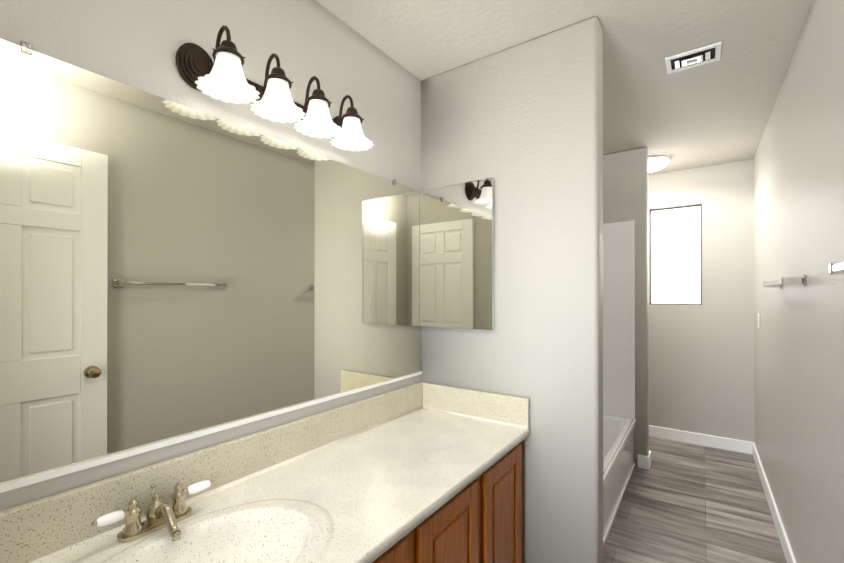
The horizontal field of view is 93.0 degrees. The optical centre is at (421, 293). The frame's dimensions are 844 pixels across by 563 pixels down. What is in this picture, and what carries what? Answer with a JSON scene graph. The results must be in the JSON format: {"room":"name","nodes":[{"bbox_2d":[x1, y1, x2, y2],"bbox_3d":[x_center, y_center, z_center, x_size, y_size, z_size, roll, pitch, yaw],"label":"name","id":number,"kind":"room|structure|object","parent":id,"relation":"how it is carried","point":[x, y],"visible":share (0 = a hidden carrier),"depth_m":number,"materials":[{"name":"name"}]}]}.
{"room":"bathroom","nodes":[
{"label":"bathroom","id":0,"kind":"room"},
{"bbox_2d":[0,0,420,510],"bbox_3d":[0.123,0.105,2.384,0.120,2.440,4.758,0,0,35],"label":"wall","id":1,"kind":"structure","parent":0,"point":[137,44],"depth_m":1.29,"materials":[{"name":"grey paint"}]},
{"bbox_2d":[0,39,421,492],"bbox_3d":[-0.557,-0.063,1.297,0.012,0.960,1.936,0,0,35],"label":"wall mirror","id":2,"kind":"object","parent":1,"relation":"attached to","point":[171,272],"visible":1,"depth_m":1.10,"materials":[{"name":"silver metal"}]},
{"bbox_2d":[175,25,373,150],"bbox_3d":[-0.418,-0.674,1.345,0.188,0.194,0.680,0,0,35],"label":"sconce","id":3,"kind":"object","parent":1,"relation":"attached to","point":[222,78],"visible":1,"depth_m":1.25,"materials":[{"name":"white glass"}]},
{"bbox_2d":[421,16,602,562],"bbox_3d":[0.384,0.103,1.898,0.865,2.440,0.120,0,0,35],"label":"wall","id":4,"kind":"structure","parent":0,"point":[521,124],"depth_m":1.73,"materials":[{"name":"grey paint"}]},
{"bbox_2d":[420,177,493,329],"bbox_3d":[0.161,-0.183,1.967,0.408,0.704,0.019,0,0,35],"label":"medicine cabinet mirror","id":5,"kind":"object","parent":4,"relation":"attached to","point":[456,255],"visible":1,"depth_m":1.95,"materials":[{"name":"silver metal"}]},
{"bbox_2d":[315,0,812,174],"bbox_3d":[0.809,-1.167,1.908,1.796,0.100,4.758,0,0,35],"label":"ceiling","id":6,"kind":"structure","parent":0,"point":[714,113],"depth_m":1.82,"materials":[{"name":"grey paint"}]},
{"bbox_2d":[648,154,670,173],"bbox_3d":[1.904,-1.053,3.327,0.284,0.113,0.284,0,0,35],"label":"dome ceiling light","id":7,"kind":"object","parent":6,"relation":"attached to","point":[656,162],"visible":0.69,"depth_m":3.22,"materials":[{"name":"white glass"}]},
{"bbox_2d":[665,42,721,73],"bbox_3d":[1.281,-1.103,1.895,0.216,0.024,0.156,0,0,35],"label":"ceiling vent","id":8,"kind":"object","parent":6,"relation":"in","point":[694,58],"visible":0.98,"depth_m":1.88,"materials":[{"name":"white metal"}]},
{"bbox_2d":[603,147,648,466],"bbox_3d":[1.382,0.108,3.323,0.865,2.440,0.120,0,0,35],"label":"wall","id":9,"kind":"structure","parent":0,"point":[625,185],"depth_m":3.06,"materials":[{"name":"grey paint"}]},
{"bbox_2d":[638,451,650,469],"bbox_3d":[1.387,1.278,3.315,0.878,0.100,0.146,0,0,35],"label":"baseboard","id":10,"kind":"structure","parent":9,"relation":"attached to","point":[644,462],"depth_m":3.02,"materials":[{"name":"white wood"}]},
{"bbox_2d":[603,436,786,562],"bbox_3d":[0.809,1.363,1.899,1.796,0.080,4.758,0,0,35],"label":"floor","id":11,"kind":"structure","parent":0,"point":[682,502],"depth_m":2.42,"materials":[{"name":"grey wood"}]},
{"bbox_2d":[0,382,529,562],"bbox_3d":[-0.323,0.888,1.126,0.587,0.864,1.946,0,0,35],"label":"bathroom vanity","id":12,"kind":"object","parent":11,"relation":"on","point":[422,472],"visible":1,"depth_m":1.17,"materials":[{"name":"beige stone"}]},
{"bbox_2d":[91,480,213,542],"bbox_3d":[-0.634,0.536,0.983,0.145,0.098,0.267,0,0,35],"label":"faucet","id":13,"kind":"object","parent":12,"relation":"on","point":[164,523],"depth_m":0.98,"materials":[{"name":"gold metal"}]},
{"bbox_2d":[603,220,635,547],"bbox_3d":[0.853,0.381,2.630,0.788,1.889,1.616,0,0,35],"label":"bathtub","id":14,"kind":"object","parent":11,"relation":"on","point":[619,422],"visible":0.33,"depth_m":3.10,"materials":[{"name":"white plastic"}]},
{"bbox_2d":[648,159,753,441],"bbox_3d":[2.140,0.110,3.803,1.556,2.440,0.120,0,0,35],"label":"wall","id":15,"kind":"structure","parent":0,"point":[701,369],"depth_m":3.47,"materials":[{"name":"grey paint"}]},
{"bbox_2d":[650,205,701,304],"bbox_3d":[2.328,-0.343,3.682,0.401,0.891,0.035,0,0,35],"label":"window","id":16,"kind":"structure","parent":15,"relation":"in","point":[675,250],"depth_m":3.67,"materials":[{"name":"white glass"}]},
{"bbox_2d":[649,425,751,453],"bbox_3d":[2.096,1.280,3.748,1.542,0.100,0.013,0,0,35],"label":"baseboard","id":17,"kind":"structure","parent":15,"relation":"attached to","point":[741,446],"depth_m":3.49,"materials":[{"name":"white wood"}]},
{"bbox_2d":[754,0,843,562],"bbox_3d":[1.496,0.101,1.423,0.120,2.440,4.758,0,0,35],"label":"wall","id":18,"kind":"structure","parent":0,"point":[799,333],"depth_m":1.65,"materials":[{"name":"grey paint"}]},
{"bbox_2d":[757,313,759,328],"bbox_3d":[2.507,0.202,2.986,0.014,0.116,0.072,0,0,35],"label":"switch plate","id":19,"kind":"object","parent":18,"relation":"attached to","point":[758,319],"visible":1,"depth_m":2.98,"materials":[{"name":"white plastic"}]},
{"bbox_2d":[752,442,795,562],"bbox_3d":[1.441,1.271,1.456,0.013,0.100,4.518,0,0,35],"label":"baseboard","id":20,"kind":"structure","parent":18,"relation":"attached to","point":[785,543],"depth_m":2.29,"materials":[{"name":"white wood"}]},
{"bbox_2d":[763,275,804,287],"bbox_3d":[1.732,-0.052,1.931,0.072,0.048,0.648,0,0,35],"label":"towel rail","id":21,"kind":"object","parent":18,"relation":"attached to","point":[779,283],"visible":1,"depth_m":1.69,"materials":[{"name":"silver metal"}]},
{"bbox_2d":[829,262,843,274],"bbox_3d":[0.931,-0.066,0.788,0.072,0.048,0.648,0,0,35],"label":"towel rail","id":22,"kind":"object","parent":18,"relation":"attached to","point":[836,268],"visible":1,"depth_m":1.03,"materials":[{"name":"silver metal"}]}
]}

